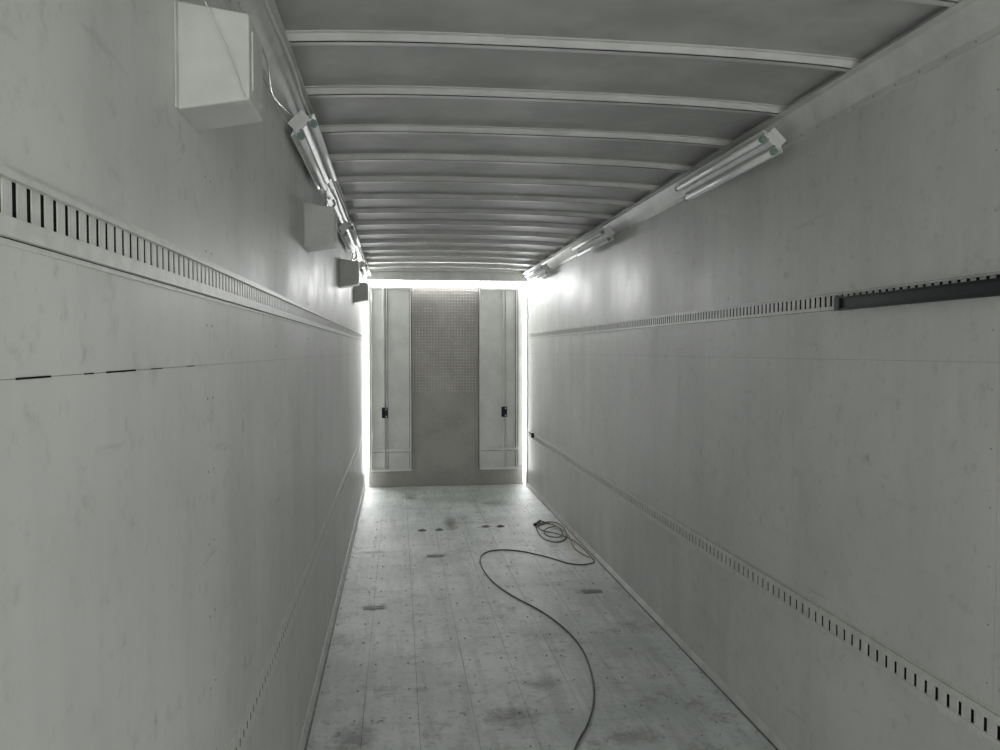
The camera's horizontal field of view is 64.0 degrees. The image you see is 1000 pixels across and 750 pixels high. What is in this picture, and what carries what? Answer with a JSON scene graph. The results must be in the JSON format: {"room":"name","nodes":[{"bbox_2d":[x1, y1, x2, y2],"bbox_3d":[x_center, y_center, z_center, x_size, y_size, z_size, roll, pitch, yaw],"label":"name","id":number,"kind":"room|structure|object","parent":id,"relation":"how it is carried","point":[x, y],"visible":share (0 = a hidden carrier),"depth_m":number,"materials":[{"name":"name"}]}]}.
{"room":"truck trailer interior","nodes":[
{"label":"truck trailer interior","id":0,"kind":"room"},
{"bbox_2d":[0,0,363,749],"bbox_3d":[-1.178,0.238,4.900,0.070,3.390,14.400,0,2,-7],"label":"wall","id":1,"kind":"structure","parent":0,"point":[112,582],"depth_m":1.70,"materials":[{"name":"white metal"}]},
{"bbox_2d":[16,366,191,379],"bbox_3d":[-0.718,-0.009,1.562,0.001,0.003,0.960,0,2,-7],"label":"joint","id":2,"kind":"object","parent":1,"relation":"attached to","point":[49,376],"visible":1,"depth_m":1.33,"materials":[{"name":"black"}]},
{"bbox_2d":[0,161,363,340],"bbox_3d":[-1.175,-0.349,5.185,0.013,0.107,13.600,0,2,-7],"label":"track","id":3,"kind":"object","parent":1,"relation":"attached to","point":[37,216],"visible":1,"depth_m":1.45,"materials":[{"name":"metal"}]},
{"bbox_2d":[174,0,262,133],"bbox_3d":[-0.689,-0.765,1.990,0.170,0.270,0.234,0,2,-7],"label":"junction box","id":4,"kind":"object","parent":1,"relation":"attached to","point":[209,94],"visible":1,"depth_m":1.90,"materials":[{"name":"paint"}]},
{"bbox_2d":[204,0,245,97],"bbox_3d":[-0.674,-0.881,1.841,0.171,0.451,0.038,-2,2,-45],"label":"hanging wire","id":5,"kind":"object","parent":1,"relation":"hanging from","point":[204,0],"visible":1,"depth_m":1.88,"materials":[{"name":"paint"}]},
{"bbox_2d":[238,2,290,114],"bbox_3d":[-0.856,-1.112,3.034,0.056,0.126,1.103,0,2,-7],"label":"hanging wire","id":6,"kind":"object","parent":1,"relation":"hanging from","point":[239,3],"visible":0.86,"depth_m":2.78,"materials":[{"name":"plastic"}]},
{"bbox_2d":[205,176,354,749],"bbox_3d":[-1.184,0.398,5.231,0.001,2.856,11.016,0,2,-7],"label":"rivets","id":7,"kind":"object","parent":1,"relation":"attached to","point":[205,176],"visible":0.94,"depth_m":2.26,"materials":[{"name":"grey metal"}]},
{"bbox_2d":[223,0,368,280],"bbox_3d":[-1.089,-1.322,4.864,0.110,0.250,14.400,0,2,-7],"label":"trim","id":8,"kind":"structure","parent":1,"relation":"attached to","point":[283,84],"depth_m":3.23,"materials":[{"name":"paint"}]},
{"bbox_2d":[228,432,363,749],"bbox_3d":[-1.180,1.114,5.228,0.004,0.130,13.600,0,2,-7],"label":"track","id":9,"kind":"object","parent":1,"relation":"attached to","point":[242,735],"visible":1,"depth_m":3.51,"materials":[{"name":"metal"}]},
{"bbox_2d":[288,110,336,191],"bbox_3d":[-0.993,-1.177,4.296,0.144,0.144,1.248,0,2,-7],"label":"fluorescent light","id":10,"kind":"object","parent":1,"relation":"attached to","point":[306,135],"visible":1,"depth_m":4.02,"materials":[{"name":"metal"}]},
{"bbox_2d":[262,0,364,262],"bbox_3d":[-1.074,-1.287,5.069,0.029,0.032,13.201,0,2,-7],"label":"conduit","id":11,"kind":"object","parent":1,"relation":"attached to","point":[265,2],"visible":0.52,"depth_m":3.14,"materials":[{"name":"metal"}]},
{"bbox_2d":[304,199,337,252],"bbox_3d":[-1.016,-0.842,4.552,0.170,0.270,0.234,0,2,-7],"label":"junction box","id":12,"kind":"object","parent":1,"relation":"attached to","point":[320,221],"visible":1,"depth_m":4.46,"materials":[{"name":"paint"}]},
{"bbox_2d":[323,192,335,206],"bbox_3d":[-1.162,-1.188,5.438,0.048,0.169,0.858,0,2,-6],"label":"loop","id":13,"kind":"object","parent":1,"relation":"hanging from","point":[325,193],"visible":0.53,"depth_m":5.23,"materials":[{"name":"metal"}]},
{"bbox_2d":[298,486,365,749],"bbox_3d":[-1.127,1.912,4.956,0.034,0.040,14.400,0,2,-7],"label":"baseboard","id":14,"kind":"structure","parent":1,"relation":"attached to","point":[305,736],"depth_m":5.55,"materials":[{"name":"paint"}]},
{"bbox_2d":[339,257,359,288],"bbox_3d":[-1.361,-0.923,7.249,0.170,0.270,0.234,0,2,-7],"label":"junction box","id":15,"kind":"object","parent":1,"relation":"attached to","point":[349,270],"visible":1,"depth_m":7.15,"materials":[{"name":"paint"}]},
{"bbox_2d":[338,221,360,253],"bbox_3d":[-1.392,-1.270,7.419,0.144,0.144,1.248,0,2,-7],"label":"fluorescent light","id":16,"kind":"object","parent":1,"relation":"attached to","point":[348,234],"visible":0.99,"depth_m":7.12,"materials":[{"name":"metal"}]},
{"bbox_2d":[351,251,356,260],"bbox_3d":[-1.548,-1.279,8.462,0.048,0.169,0.858,0,2,-6],"label":"loop","id":17,"kind":"object","parent":1,"relation":"hanging from","point":[352,259],"visible":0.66,"depth_m":8.47,"materials":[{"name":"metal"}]},
{"bbox_2d":[354,282,368,302],"bbox_3d":[-1.653,-0.992,9.539,0.170,0.270,0.234,0,2,-7],"label":"junction box","id":18,"kind":"object","parent":1,"relation":"attached to","point":[361,292],"visible":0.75,"depth_m":9.45,"materials":[{"name":"paint"}]},
{"bbox_2d":[359,261,370,279],"bbox_3d":[-1.778,-1.361,10.443,0.144,0.144,1.248,0,2,-7],"label":"fluorescent light","id":19,"kind":"object","parent":1,"relation":"attached to","point":[364,270],"visible":0.94,"depth_m":10.17,"materials":[{"name":"metal"}]},
{"bbox_2d":[307,485,775,749],"bbox_3d":[0.093,1.966,5.144,2.600,0.080,14.460,0,2,-7],"label":"floor","id":20,"kind":"structure","parent":0,"point":[682,724],"depth_m":5.56,"materials":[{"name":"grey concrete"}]},
{"bbox_2d":[363,605,384,609],"bbox_3d":[-1.021,1.885,6.482,0.170,0.003,0.090,0,2,-7],"label":"floor plate","id":21,"kind":"object","parent":20,"relation":"on","point":[382,606],"visible":1,"depth_m":6.48,"materials":[{"name":"grey metal"}]},
{"bbox_2d":[427,554,443,556],"bbox_3d":[-0.655,1.836,8.121,0.170,0.003,0.090,0,2,-7],"label":"floor plate","id":22,"kind":"object","parent":20,"relation":"on","point":[441,555],"visible":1,"depth_m":8.13,"materials":[{"name":"grey metal"}]},
{"bbox_2d":[480,520,594,749],"bbox_3d":[0.559,1.875,6.132,1.212,0.040,7.107,0,2,-7],"label":"extension cord","id":23,"kind":"object","parent":20,"relation":"on","point":[538,521],"visible":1,"depth_m":7.78,"materials":[{"name":"rubber"}]},
{"bbox_2d":[582,590,602,593],"bbox_3d":[0.799,1.872,6.915,0.170,0.003,0.090,0,2,-7],"label":"floor plate","id":24,"kind":"object","parent":20,"relation":"on","point":[583,591],"visible":1,"depth_m":6.91,"materials":[{"name":"grey metal"}]},
{"bbox_2d":[275,0,944,271],"bbox_3d":[0.090,-1.391,5.063,2.380,0.059,14.500,0,2,-7],"label":"ceiling","id":25,"kind":"structure","parent":0,"point":[856,29],"depth_m":3.65,"materials":[{"name":"metal"}]},
{"bbox_2d":[285,0,960,273],"bbox_3d":[0.084,-1.358,5.110,2.380,0.067,14.157,0,2,-7],"label":"bow","id":26,"kind":"object","parent":25,"relation":"attached to","point":[295,37],"visible":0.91,"depth_m":4.44,"materials":[{"name":"paint"}]},
{"bbox_2d":[527,35,999,749],"bbox_3d":[1.371,0.228,5.225,0.070,3.390,14.400,0,2,-7],"label":"wall","id":27,"kind":"structure","parent":0,"point":[896,472],"depth_m":3.83,"materials":[{"name":"white metal"}]},
{"bbox_2d":[363,271,527,487],"bbox_3d":[-0.833,0.035,12.340,2.660,3.530,0.320,0,2,-7],"label":"door frame","id":28,"kind":"structure","parent":27,"relation":"attached to","point":[400,275],"depth_m":12.16,"materials":[{"name":"paint"}]},
{"bbox_2d":[369,286,522,486],"bbox_3d":[-0.830,0.179,12.406,2.390,3.073,0.080,0,2,-7],"label":"end wall","id":29,"kind":"structure","parent":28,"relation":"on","point":[444,424],"depth_m":12.37,"materials":[{"name":"grey metal"}]},
{"bbox_2d":[370,287,411,471],"bbox_3d":[-1.662,0.069,12.205,0.610,2.810,0.100,0,2,-7],"label":"panel","id":30,"kind":"object","parent":29,"relation":"attached to","point":[390,381],"visible":1,"depth_m":12.21,"materials":[{"name":"white paint"}]},
{"bbox_2d":[382,408,387,417],"bbox_3d":[-1.747,0.576,12.139,0.090,0.160,0.039,0,2,-7],"label":"latch","id":31,"kind":"object","parent":30,"relation":"attached to","point":[384,412],"visible":1,"depth_m":12.14,"materials":[{"name":"black metal"}]},
{"bbox_2d":[370,288,411,471],"bbox_3d":[-1.665,0.078,12.233,0.638,2.830,0.043,0,2,-7],"label":"frame","id":32,"kind":"object","parent":30,"relation":"attached to","point":[411,288],"visible":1,"depth_m":12.25,"materials":[{"name":"grey metal"}]},
{"bbox_2d":[412,290,475,391],"bbox_3d":[-0.857,-0.524,12.338,0.978,1.569,0.006,0,2,-7],"label":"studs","id":33,"kind":"object","parent":29,"relation":"attached to","point":[412,290],"visible":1,"depth_m":12.34,"materials":[{"name":"grey metal"}]},
{"bbox_2d":[368,290,522,466],"bbox_3d":[-0.822,0.052,12.337,2.390,2.715,0.050,0,2,-7],"label":"rails","id":34,"kind":"object","parent":29,"relation":"attached to","point":[520,293],"depth_m":12.45,"materials":[{"name":"white metal"}]},
{"bbox_2d":[479,288,516,469],"bbox_3d":[-0.025,0.062,12.414,0.590,2.810,0.100,0,2,-7],"label":"panel","id":35,"kind":"object","parent":29,"relation":"attached to","point":[496,305],"visible":1,"depth_m":12.41,"materials":[{"name":"white paint"}]},
{"bbox_2d":[478,288,517,469],"bbox_3d":[-0.029,0.072,12.442,0.618,2.830,0.043,0,2,-7],"label":"frame","id":36,"kind":"object","parent":35,"relation":"attached to","point":[478,288],"visible":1,"depth_m":12.46,"materials":[{"name":"grey metal"}]},
{"bbox_2d":[501,407,506,416],"bbox_3d":[0.068,0.569,12.370,0.090,0.160,0.039,0,2,-7],"label":"latch","id":37,"kind":"object","parent":35,"relation":"attached to","point":[503,410],"visible":1,"depth_m":12.37,"materials":[{"name":"black metal"}]},
{"bbox_2d":[525,263,549,281],"bbox_3d":[0.498,-1.370,10.733,0.144,0.144,1.248,0,2,-7],"label":"fluorescent light","id":38,"kind":"object","parent":27,"relation":"attached to","point":[539,271],"visible":1,"depth_m":10.52,"materials":[{"name":"metal"}]},
{"bbox_2d":[571,226,614,256],"bbox_3d":[0.884,-1.279,7.709,0.144,0.144,1.248,0,2,-7],"label":"fluorescent light","id":39,"kind":"object","parent":27,"relation":"attached to","point":[602,236],"visible":1,"depth_m":7.52,"materials":[{"name":"metal"}]},
{"bbox_2d":[526,483,789,749],"bbox_3d":[1.319,1.903,5.268,0.034,0.040,14.400,0,2,-7],"label":"baseboard","id":40,"kind":"structure","parent":27,"relation":"attached to","point":[735,700],"depth_m":5.55,"materials":[{"name":"paint"}]},
{"bbox_2d":[674,127,785,200],"bbox_3d":[1.283,-1.185,4.586,0.144,0.144,1.248,0,2,-7],"label":"fluorescent light","id":41,"kind":"object","parent":27,"relation":"attached to","point":[763,146],"visible":1,"depth_m":4.39,"materials":[{"name":"metal"}]},
{"bbox_2d":[521,0,999,282],"bbox_3d":[1.282,-1.331,5.166,0.110,0.250,14.400,0,2,-7],"label":"trim","id":42,"kind":"structure","parent":27,"relation":"attached to","point":[957,29],"depth_m":3.34,"materials":[{"name":"paint"}]},
{"bbox_2d":[528,429,999,749],"bbox_3d":[1.292,1.104,5.543,0.012,0.130,13.600,0,2,-7],"label":"track","id":43,"kind":"object","parent":27,"relation":"attached to","point":[976,717],"visible":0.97,"depth_m":3.66,"materials":[{"name":"metal"}]},
{"bbox_2d":[528,269,999,338],"bbox_3d":[1.293,-0.390,5.499,0.010,0.094,13.600,0,2,-7],"label":"track","id":44,"kind":"object","parent":27,"relation":"attached to","point":[821,302],"visible":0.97,"depth_m":4.36,"materials":[{"name":"grey metal"}]},
{"bbox_2d":[834,277,999,310],"bbox_3d":[1.794,-0.255,1.426,0.027,0.063,4.390,0,2,-7],"label":"bar","id":45,"kind":"object","parent":44,"relation":"attached to","point":[985,287],"depth_m":3.00,"materials":[{"name":"black metal"}]},
{"bbox_2d":[541,89,999,714],"bbox_3d":[1.277,0.384,5.686,0.001,2.856,11.016,0,2,-7],"label":"rivets","id":46,"kind":"object","parent":27,"relation":"attached to","point":[997,89],"visible":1,"depth_m":3.88,"materials":[{"name":"grey metal"}]}
]}

